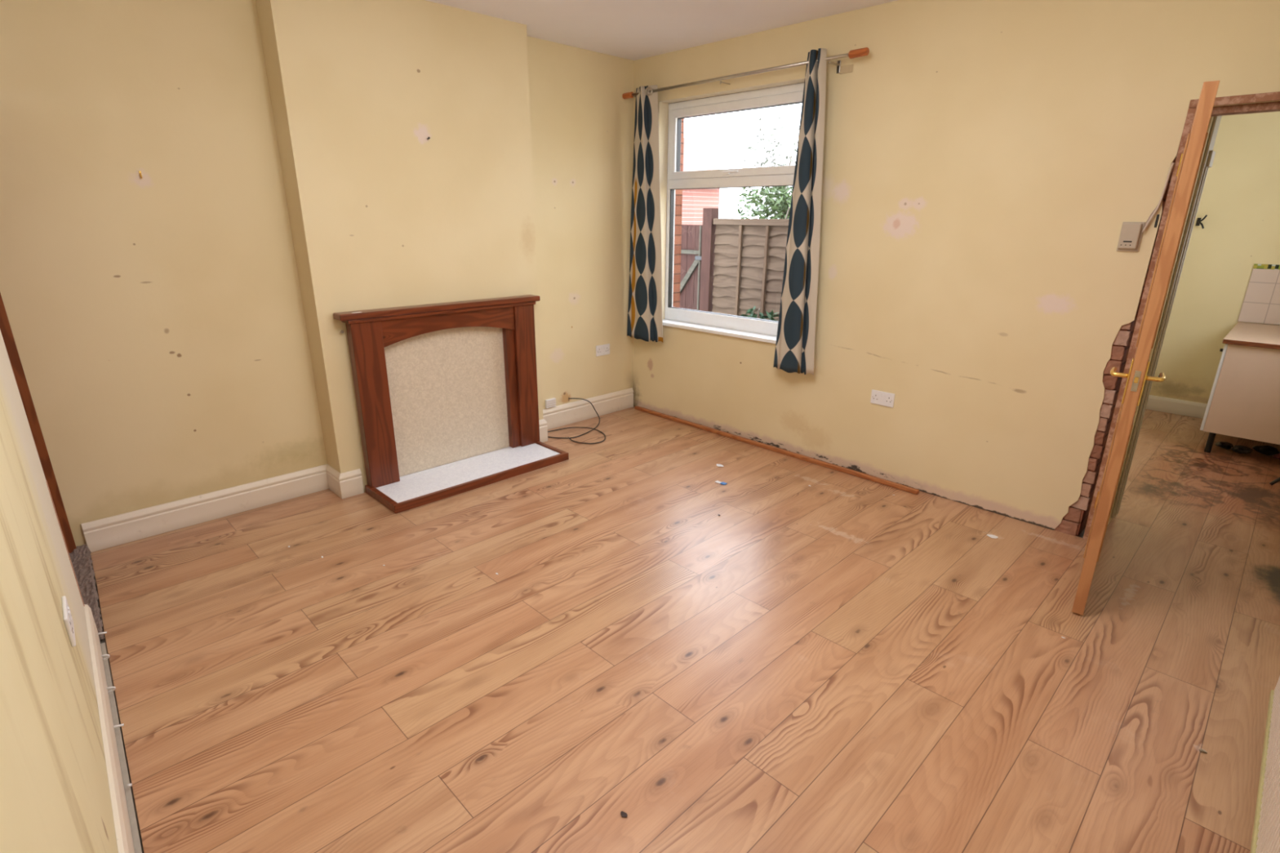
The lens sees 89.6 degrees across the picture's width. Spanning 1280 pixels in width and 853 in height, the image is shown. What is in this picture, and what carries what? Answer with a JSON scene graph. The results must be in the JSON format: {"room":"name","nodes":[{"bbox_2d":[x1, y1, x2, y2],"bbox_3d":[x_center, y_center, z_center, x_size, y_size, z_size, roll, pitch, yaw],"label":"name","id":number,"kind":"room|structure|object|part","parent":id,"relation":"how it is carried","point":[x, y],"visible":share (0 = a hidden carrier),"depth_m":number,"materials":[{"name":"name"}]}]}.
{"room":"living room","nodes":[
{"label":"living room","id":0,"kind":"room"},
{"bbox_2d":[0,329,118,852],"bbox_3d":[-1.337,-0.120,1.192,0.121,2.710,4.229,-15,24,-40],"label":"wall","id":1,"kind":"structure","parent":0,"point":[55,793],"depth_m":1.23,"materials":[{"name":"beige paint"}]},
{"bbox_2d":[0,292,76,553],"bbox_3d":[-2.456,-0.249,2.449,0.148,2.000,0.849,-17,25,-42],"label":"door frame","id":2,"kind":"structure","parent":1,"relation":"in","point":[5,327],"depth_m":2.86,"materials":[{"name":"brown wood"}]},
{"bbox_2d":[45,480,84,606],"bbox_3d":[-2.132,0.442,2.348,0.061,0.508,0.032,-17,25,-42],"label":"trim","id":3,"kind":"structure","parent":1,"relation":"attached to","point":[46,480],"depth_m":2.35,"materials":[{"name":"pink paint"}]},
{"bbox_2d":[62,595,75,647],"bbox_3d":[-1.542,0.525,1.741,0.012,0.086,0.146,-15,24,-39],"label":"wall socket","id":4,"kind":"object","parent":1,"relation":"attached to","point":[68,619],"visible":1,"depth_m":1.70,"materials":[{"name":"white plastic"}]},
{"bbox_2d":[84,604,134,852],"bbox_3d":[-1.014,1.133,1.323,0.016,0.149,3.283,-15,24,-40],"label":"baseboard","id":5,"kind":"structure","parent":1,"relation":"attached to","point":[119,806],"depth_m":1.85,"materials":[{"name":"white paint"}]},
{"bbox_2d":[101,654,110,660],"bbox_3d":[-1.950,0.842,2.353,0.023,0.026,0.014,-9,21,-28],"label":"clip","id":6,"kind":"object","parent":5,"relation":"attached to","point":[108,655],"visible":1,"depth_m":2.35,"materials":[{"name":"white plastic"}]},
{"bbox_2d":[106,686,115,693],"bbox_3d":[-1.799,0.895,2.193,0.023,0.026,0.014,-9,21,-28],"label":"clip","id":7,"kind":"object","parent":5,"relation":"attached to","point":[109,687],"visible":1,"depth_m":2.19,"materials":[{"name":"white plastic"}]},
{"bbox_2d":[113,724,124,728],"bbox_3d":[-1.646,0.946,2.034,0.026,0.011,0.007,-12,22,-33],"label":"clip","id":8,"kind":"object","parent":5,"relation":"attached to","point":[121,725],"visible":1,"depth_m":2.03,"materials":[{"name":"white plastic"}]},
{"bbox_2d":[0,0,634,546],"bbox_3d":[-1.539,-1.013,3.885,4.580,2.730,0.150,-17,25,-42],"label":"wall","id":9,"kind":"structure","parent":0,"point":[157,320],"depth_m":3.12,"materials":[{"name":"beige paint"}]},
{"bbox_2d":[80,463,364,552],"bbox_3d":[-2.155,0.430,3.449,1.247,0.149,0.226,-17,25,-42],"label":"baseboard","id":10,"kind":"structure","parent":9,"relation":"attached to","point":[117,530],"depth_m":3.46,"materials":[{"name":"white paint"}]},
{"bbox_2d":[545,397,555,408],"bbox_3d":[-0.682,-0.179,4.922,0.090,0.066,0.023,-17,25,-42],"label":"socket","id":11,"kind":"object","parent":9,"relation":"attached to","point":[551,402],"visible":1,"depth_m":4.91,"materials":[{"name":"white plastic"}]},
{"bbox_2d":[538,387,633,442],"bbox_3d":[-0.411,-0.101,5.079,1.183,0.167,0.226,-17,25,-42],"label":"baseboard","id":12,"kind":"structure","parent":9,"relation":"attached to","point":[569,413],"depth_m":5.16,"materials":[{"name":"white paint"}]},
{"bbox_2d":[595,343,609,356],"bbox_3d":[-0.298,-0.615,5.183,0.146,0.086,0.012,-17,25,-42],"label":"wall socket","id":13,"kind":"object","parent":9,"relation":"attached to","point":[603,349],"visible":1,"depth_m":5.18,"materials":[{"name":"white plastic"}]},
{"bbox_2d":[255,0,543,491],"bbox_3d":[-1.293,-1.034,3.905,1.434,2.700,0.256,-17,25,-42],"label":"wall","id":14,"kind":"structure","parent":0,"point":[383,214],"depth_m":3.56,"materials":[{"name":"beige paint"}]},
{"bbox_2d":[426,0,897,60],"bbox_3d":[0.012,-1.842,1.963,4.580,0.100,4.550,-17,25,-42],"label":"ceiling","id":15,"kind":"structure","parent":0,"point":[630,29],"depth_m":3.73,"materials":[{"name":"white paint"}]},
{"bbox_2d":[90,406,1279,852],"bbox_3d":[1.196,0.432,3.912,7.500,0.100,4.500,-17,25,-42],"label":"floor","id":16,"kind":"structure","parent":0,"point":[840,663],"depth_m":2.38,"materials":[{"name":"brown laminate"}]},
{"bbox_2d":[68,544,105,640],"bbox_3d":[-2.410,0.706,2.773,0.109,0.059,0.906,-15,24,-39],"label":"carpet strip","id":17,"kind":"object","parent":16,"relation":"on","point":[80,557],"visible":0.46,"depth_m":2.87,"materials":[{"name":"grey carpet"}]},
{"bbox_2d":[100,642,142,852],"bbox_3d":[-1.068,1.186,1.426,0.014,0.010,2.974,-15,24,-40],"label":"edging strip","id":18,"kind":"object","parent":16,"relation":"on","point":[135,831],"visible":1,"depth_m":1.94,"materials":[{"name":"grey metal"}]},
{"bbox_2d":[333,294,568,513],"bbox_3d":[-1.053,-0.200,3.931,1.297,1.062,0.421,-17,25,-42],"label":"fireplace surround","id":19,"kind":"object","parent":16,"relation":"on","point":[439,384],"visible":1,"depth_m":3.99,"materials":[{"name":"red wood"}]},
{"bbox_2d":[333,294,540,320],"bbox_3d":[-1.160,-0.724,3.877,1.297,0.034,0.108,-17,25,-42],"label":"mantel shelf","id":20,"kind":"object","parent":19,"relation":"attached to","point":[404,312],"depth_m":3.79,"materials":[{"name":"red wood"}]},
{"bbox_3d":[-1.160,-0.700,3.891,1.225,0.020,0.099,-17,25,-42],"label":"shelf moulding","id":21,"kind":"part","parent":19,"relation":"part of","materials":[{"name":"red wood"}]},
{"bbox_3d":[-1.190,-0.232,4.076,1.000,0.950,0.020,-17,25,-42],"label":"panel","id":22,"kind":"part","parent":19,"relation":"part of","materials":[{"name":"beige stone"}]},
{"bbox_2d":[547,397,605,444],"bbox_3d":[-0.503,-0.047,4.847,0.461,0.209,0.534,-3,18,-10],"label":"cable","id":23,"kind":"object","parent":16,"relation":"on","point":[573,397],"visible":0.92,"depth_m":4.92,"materials":[{"name":"black plastic"}]},
{"bbox_2d":[620,811,627,817],"bbox_3d":[-0.044,1.067,1.774,0.019,0.005,0.019,2,18,4],"label":"dark splinter","id":24,"kind":"object","parent":16,"relation":"on","point":[623,814],"visible":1,"depth_m":1.77,"materials":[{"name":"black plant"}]},
{"bbox_2d":[715,480,727,484],"bbox_3d":[0.500,0.348,3.982,0.032,0.007,0.073,-17,25,-42],"label":"wrapper","id":25,"kind":"object","parent":16,"relation":"on","point":[717,482],"visible":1,"depth_m":3.97,"materials":[{"name":"white plastic"}]},
{"bbox_2d":[635,405,919,494],"bbox_3d":[0.812,0.115,4.671,0.034,0.026,2.440,-16,24,-41],"label":"timber beading","id":26,"kind":"object","parent":16,"relation":"on","point":[873,478],"visible":1,"depth_m":4.44,"materials":[{"name":"brown wood"}]},
{"bbox_2d":[986,534,997,538],"bbox_3d":[1.825,0.569,3.336,0.034,0.005,0.052,-17,25,-42],"label":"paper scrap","id":27,"kind":"object","parent":16,"relation":"on","point":[989,535],"visible":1,"depth_m":3.33,"materials":[{"name":"white paper"}]},
{"bbox_2d":[1215,441,1233,448],"bbox_3d":[4.211,0.135,4.641,0.099,0.043,0.103,-17,25,-42],"label":"lump","id":28,"kind":"object","parent":16,"relation":"on","point":[1225,445],"visible":1,"depth_m":4.62,"materials":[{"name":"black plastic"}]},
{"bbox_2d":[1200,343,1279,453],"bbox_3d":[4.537,-0.239,4.622,1.060,0.774,0.635,-17,25,-42],"label":"base cabinet","id":29,"kind":"object","parent":16,"relation":"on","point":[1244,400],"visible":0.73,"depth_m":4.33,"materials":[{"name":"white laminate"}]},
{"bbox_3d":[4.032,0.102,4.552,0.036,0.163,0.036,-17,25,-42],"label":"leg","id":30,"kind":"part","parent":29,"relation":"part of","materials":[{"name":"black plastic"}]},
{"bbox_3d":[4.140,-0.319,4.614,0.513,0.612,0.018,-17,25,-42],"label":"door","id":31,"kind":"part","parent":29,"relation":"part of","materials":[{"name":"white plastic"}]},
{"bbox_2d":[1222,321,1279,349],"bbox_3d":[4.537,-0.621,4.493,1.099,0.030,0.632,-17,25,-42],"label":"countertop","id":32,"kind":"structure","parent":29,"relation":"on","point":[1246,334],"depth_m":4.46,"materials":[{"name":"beige laminate"}]},
{"bbox_2d":[1230,445,1253,453],"bbox_3d":[4.244,0.165,4.542,0.113,0.056,0.118,-17,25,-42],"label":"lump","id":33,"kind":"object","parent":16,"relation":"on","point":[1239,449],"visible":1,"depth_m":4.51,"materials":[{"name":"black"}]},
{"bbox_2d":[1252,445,1279,455],"bbox_3d":[4.397,0.162,4.520,0.145,0.062,0.149,-17,25,-42],"label":"lump","id":34,"kind":"object","parent":16,"relation":"on","point":[1265,450],"visible":1,"depth_m":4.49,"materials":[{"name":"black plastic"}]},
{"bbox_2d":[1269,477,1279,485],"bbox_3d":[4.025,0.148,3.897,0.207,0.475,0.214,-17,25,-42],"label":"stool","id":35,"kind":"object","parent":16,"relation":"on","point":[1277,480],"visible":1,"depth_m":3.98,"materials":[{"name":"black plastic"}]},
{"bbox_2d":[1272,453,1279,460],"bbox_3d":[4.400,0.212,4.394,0.118,0.052,0.119,-17,25,-42],"label":"lump","id":36,"kind":"object","parent":16,"relation":"on","point":[1277,455],"visible":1,"depth_m":4.40,"materials":[{"name":"black"}]},
{"bbox_2d":[632,0,1279,536],"bbox_3d":[1.466,-0.962,3.726,0.032,2.671,4.300,-17,25,-42],"label":"wall","id":37,"kind":"structure","parent":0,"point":[985,162],"depth_m":3.41,"materials":[{"name":"beige paint"}]},
{"bbox_2d":[622,47,869,98],"bbox_3d":[0.574,-2.225,4.159,0.120,0.089,1.943,-17,25,-42],"label":"curtain rod","id":38,"kind":"object","parent":37,"relation":"attached to","point":[855,53],"visible":0.8,"depth_m":3.84,"materials":[{"name":"metal"}]},
{"bbox_2d":[626,84,662,342],"bbox_3d":[0.029,-1.560,4.879,0.389,1.828,0.061,16,24,40],"label":"curtain","id":39,"kind":"object","parent":38,"relation":"hanging from","point":[645,321],"visible":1,"depth_m":4.88,"materials":[{"name":"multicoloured fabric"}]},
{"bbox_2d":[773,48,826,375],"bbox_3d":[1.004,-1.246,3.942,0.074,1.871,0.298,-17,25,-42],"label":"curtain","id":40,"kind":"object","parent":38,"relation":"hanging from","point":[794,352],"visible":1,"depth_m":3.95,"materials":[{"name":"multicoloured fabric"}]},
{"bbox_3d":[1.175,-2.034,3.665,0.005,0.040,0.080,-17,25,-42],"label":"bracket plate","id":41,"kind":"part","parent":38,"relation":"part of","materials":[{"name":"beige paint"}]},
{"bbox_2d":[870,389,894,407],"bbox_3d":[1.479,-0.171,3.931,0.012,0.086,0.146,-17,25,-42],"label":"wall socket","id":42,"kind":"object","parent":37,"relation":"attached to","point":[879,397],"visible":1,"depth_m":3.93,"materials":[{"name":"white plastic"}]},
{"bbox_2d":[1116,222,1145,251],"bbox_3d":[2.215,-0.858,2.911,0.032,0.128,0.082,-17,25,-42],"label":"thermostat","id":43,"kind":"object","parent":37,"relation":"attached to","point":[1131,234],"visible":1,"depth_m":2.90,"materials":[{"name":"grey plastic"}]},
{"bbox_2d":[1154,214,1159,227],"bbox_3d":[2.282,-0.908,2.844,0.004,0.055,0.009,-17,25,-42],"label":"clip","id":44,"kind":"object","parent":37,"relation":"attached to","point":[1157,215],"visible":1,"depth_m":2.84,"materials":[{"name":"black plastic"}]},
{"bbox_2d":[1142,162,1174,232],"bbox_3d":[2.261,-0.998,2.813,0.057,0.287,0.013,17,24,40],"label":"cable","id":45,"kind":"object","parent":37,"relation":"attached to","point":[1172,163],"visible":1,"depth_m":2.80,"materials":[{"name":"white plastic"}]},
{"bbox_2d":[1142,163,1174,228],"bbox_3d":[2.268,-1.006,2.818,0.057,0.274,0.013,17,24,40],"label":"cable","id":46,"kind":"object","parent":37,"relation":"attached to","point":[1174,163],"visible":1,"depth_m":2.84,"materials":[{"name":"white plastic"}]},
{"bbox_2d":[1083,91,1279,540],"bbox_3d":[2.625,-0.310,2.762,0.131,2.043,0.833,-17,25,-42],"label":"door frame","id":47,"kind":"structure","parent":37,"relation":"attached to","point":[1274,106],"depth_m":2.78,"materials":[{"name":"brown wood"}]},
{"bbox_2d":[1071,80,1219,615],"bbox_3d":[2.069,-0.261,2.670,0.169,1.981,0.825,14,22,36],"label":"open door","id":48,"kind":"structure","parent":47,"relation":"attached to","point":[1190,159],"depth_m":2.34,"materials":[{"name":"brown wood"}]},
{"bbox_3d":[1.948,0.240,2.714,0.006,0.600,0.250,14,22,36],"label":"panel moulding","id":49,"kind":"part","parent":48,"relation":"part of","materials":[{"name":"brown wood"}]},
{"bbox_3d":[2.151,0.160,2.962,0.006,0.600,0.250,14,22,36],"label":"panel moulding","id":50,"kind":"part","parent":48,"relation":"part of","materials":[{"name":"brown wood"}]},
{"bbox_3d":[1.985,0.249,2.687,0.006,0.600,0.250,14,22,36],"label":"panel moulding","id":51,"kind":"part","parent":48,"relation":"part of","materials":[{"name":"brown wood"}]},
{"bbox_3d":[1.841,-0.209,2.473,0.058,0.019,0.117,14,22,36],"label":"lever handle","id":52,"kind":"part","parent":48,"relation":"part of","materials":[{"name":"gold metal"}]},
{"bbox_3d":[1.836,-0.171,2.424,0.007,0.170,0.045,14,22,36],"label":"handle plate","id":53,"kind":"part","parent":48,"relation":"part of","materials":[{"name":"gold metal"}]},
{"bbox_3d":[1.822,-0.166,2.366,0.018,0.077,0.002,14,22,36],"label":"latch plate","id":54,"kind":"part","parent":48,"relation":"part of","materials":[{"name":"metal"}]},
{"bbox_3d":[1.873,-0.162,2.397,0.007,0.170,0.045,14,22,36],"label":"handle plate","id":55,"kind":"part","parent":48,"relation":"part of","materials":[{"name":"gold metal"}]},
{"bbox_3d":[1.929,-0.187,2.408,0.058,0.019,0.117,14,22,36],"label":"lever handle","id":56,"kind":"part","parent":48,"relation":"part of","materials":[{"name":"gold metal"}]},
{"bbox_3d":[1.954,-0.682,2.413,0.006,0.740,0.250,14,22,36],"label":"panel moulding","id":57,"kind":"part","parent":48,"relation":"part of","materials":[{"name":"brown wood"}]},
{"bbox_3d":[2.156,-0.762,2.661,0.006,0.740,0.250,14,22,36],"label":"panel moulding","id":58,"kind":"part","parent":48,"relation":"part of","materials":[{"name":"brown wood"}]},
{"bbox_3d":[1.991,-0.673,2.385,0.006,0.740,0.250,14,22,36],"label":"panel moulding","id":59,"kind":"part","parent":48,"relation":"part of","materials":[{"name":"brown wood"}]},
{"bbox_2d":[1107,115,1214,524],"bbox_3d":[2.366,-0.725,3.372,0.179,2.550,0.648,-17,25,-42],"label":"wall","id":60,"kind":"structure","parent":0,"point":[1211,119],"depth_m":3.12,"materials":[{"name":"beige paint"}]},
{"bbox_2d":[664,82,1176,536],"bbox_3d":[1.172,-1.063,4.205,0.263,2.760,3.494,-17,25,-42],"label":"brick wall","id":61,"kind":"structure","parent":60,"relation":"in","point":[678,193],"depth_m":3.40,"materials":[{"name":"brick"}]},
{"bbox_2d":[658,77,804,343],"bbox_3d":[0.636,-1.463,4.530,0.193,1.615,1.358,-17,25,-42],"label":"window","id":62,"kind":"structure","parent":61,"relation":"attached to","point":[734,326],"depth_m":4.66,"materials":[{"name":"white plastic"}]},
{"bbox_3d":[0.615,-0.704,4.762,0.148,0.026,1.358,-17,25,-42],"label":"sill","id":63,"kind":"part","parent":62,"relation":"part of","materials":[{"name":"white plastic"}]},
{"bbox_3d":[0.626,-1.758,4.460,0.022,0.020,0.140,-17,25,-42],"label":"handle","id":64,"kind":"part","parent":62,"relation":"part of","materials":[{"name":"white plastic"}]},
{"bbox_3d":[0.669,-1.965,4.410,0.067,0.475,1.236,-17,25,-42],"label":"sash","id":65,"kind":"part","parent":62,"relation":"part of","materials":[{"name":"white plastic"}]},
{"bbox_2d":[1111,115,1222,518],"bbox_3d":[2.616,-0.472,3.217,0.144,2.010,0.022,-17,25,-42],"label":"door frame","id":66,"kind":"structure","parent":60,"relation":"attached to","point":[1209,156],"depth_m":3.14,"materials":[{"name":"beige paint"}]},
{"bbox_2d":[1149,111,1279,404],"bbox_3d":[4.683,-1.255,5.040,0.100,2.550,1.700,-17,25,-42],"label":"wall","id":67,"kind":"structure","parent":0,"point":[1240,199],"depth_m":5.03,"materials":[{"name":"beige paint"}]},
{"bbox_2d":[1146,395,1207,418],"bbox_3d":[4.644,-0.135,5.352,0.016,0.124,1.410,-17,25,-42],"label":"baseboard","id":68,"kind":"structure","parent":67,"relation":"attached to","point":[1188,408],"depth_m":5.45,"materials":[{"name":"white paint"}]},
{"bbox_2d":[1195,214,1207,228],"bbox_3d":[4.426,-1.615,5.082,0.025,0.105,0.080,2,18,6],"label":"coat hook","id":69,"kind":"object","parent":67,"relation":"attached to","point":[1198,222],"visible":1,"depth_m":5.08,"materials":[{"name":"black plastic"}]},
{"bbox_3d":[4.431,-1.625,5.111,0.005,0.060,0.024,-17,25,-42],"label":"hook plate","id":70,"kind":"part","parent":69,"relation":"part of","materials":[{"name":"black plastic"}]},
{"bbox_2d":[1237,263,1279,324],"bbox_3d":[4.928,-0.966,4.788,0.009,0.440,0.635,-17,25,-42],"label":"tile backsplash","id":71,"kind":"structure","parent":67,"relation":"attached to","point":[1261,302],"depth_m":4.93,"materials":[{"name":"white tile"}]},
{"bbox_3d":[1.550,-0.048,1.029,4.760,2.710,0.120,-17,25,-42],"label":"wall","id":72,"kind":"structure","parent":0,"visible":0},
{"bbox_2d":[1250,676,1279,852],"bbox_3d":[1.454,0.775,1.372,1.742,0.612,0.106,-17,25,-42],"label":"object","id":73,"kind":"structure","parent":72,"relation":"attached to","point":[1266,828],"depth_m":1.63,"materials":[{"name":"beige paint"}]},
{"label":"outside","id":74,"kind":"structure","parent":0,"visible":0},
{"bbox_3d":[3.890,-3.559,16.975,21.710,0.100,16.600,-17,25,-42],"label":"ground","id":75,"kind":"structure","parent":74,"visible":0},
{"bbox_2d":[681,137,719,224],"bbox_3d":[0.156,-4.260,13.219,1.550,3.520,3.130,-17,25,-42],"label":"neighbouring house","id":76,"kind":"structure","parent":75,"relation":"on","point":[694,201],"depth_m":12.33,"materials":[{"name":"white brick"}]},
{"bbox_2d":[699,208,719,311],"bbox_3d":[0.713,-1.309,6.814,0.110,1.900,0.120,-17,25,-42],"label":"fence post","id":77,"kind":"object","parent":75,"relation":"on","point":[708,255],"visible":0.54,"depth_m":6.63,"materials":[{"name":"brown wood"}]},
{"bbox_2d":[680,224,702,310],"bbox_3d":[0.418,-1.359,7.098,0.070,1.655,0.690,-17,25,-42],"label":"gate","id":78,"kind":"object","parent":77,"relation":"attached to","point":[691,234],"visible":0.39,"depth_m":6.86,"materials":[{"name":"brown wood"}]},
{"bbox_2d":[711,218,789,320],"bbox_3d":[1.401,-1.038,6.158,0.080,1.799,1.835,-17,25,-42],"label":"fence","id":79,"kind":"object","parent":75,"relation":"on","point":[749,259],"visible":0.23,"depth_m":6.32,"materials":[{"name":"beige wood"}]},
{"bbox_3d":[1.407,-1.865,5.887,0.080,0.058,1.835,-17,25,-42],"label":"rail","id":80,"kind":"part","parent":79,"relation":"part of","materials":[{"name":"beige wood"}]},
{"bbox_2d":[739,306,779,321],"bbox_3d":[1.041,-0.577,5.958,0.381,1.049,0.527,-17,25,-42],"label":"shrub","id":81,"kind":"object","parent":75,"relation":"on","point":[770,315],"visible":0.08,"depth_m":5.83,"materials":[{"name":"green plant"}]},
{"bbox_2d":[735,186,792,218],"bbox_3d":[1.720,-2.001,8.219,1.181,2.359,1.368,-17,25,-42],"label":"tree","id":82,"kind":"object","parent":75,"relation":"on","point":[783,199],"visible":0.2,"depth_m":8.05,"materials":[{"name":"green plant"}]},
{"bbox_2d":[740,112,799,204],"bbox_3d":[2.297,-3.296,10.258,1.398,3.560,1.053,0,18,-2],"label":"tree","id":83,"kind":"object","parent":75,"relation":"on","point":[789,157],"visible":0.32,"depth_m":9.97,"materials":[{"name":"green plant"}]}
]}

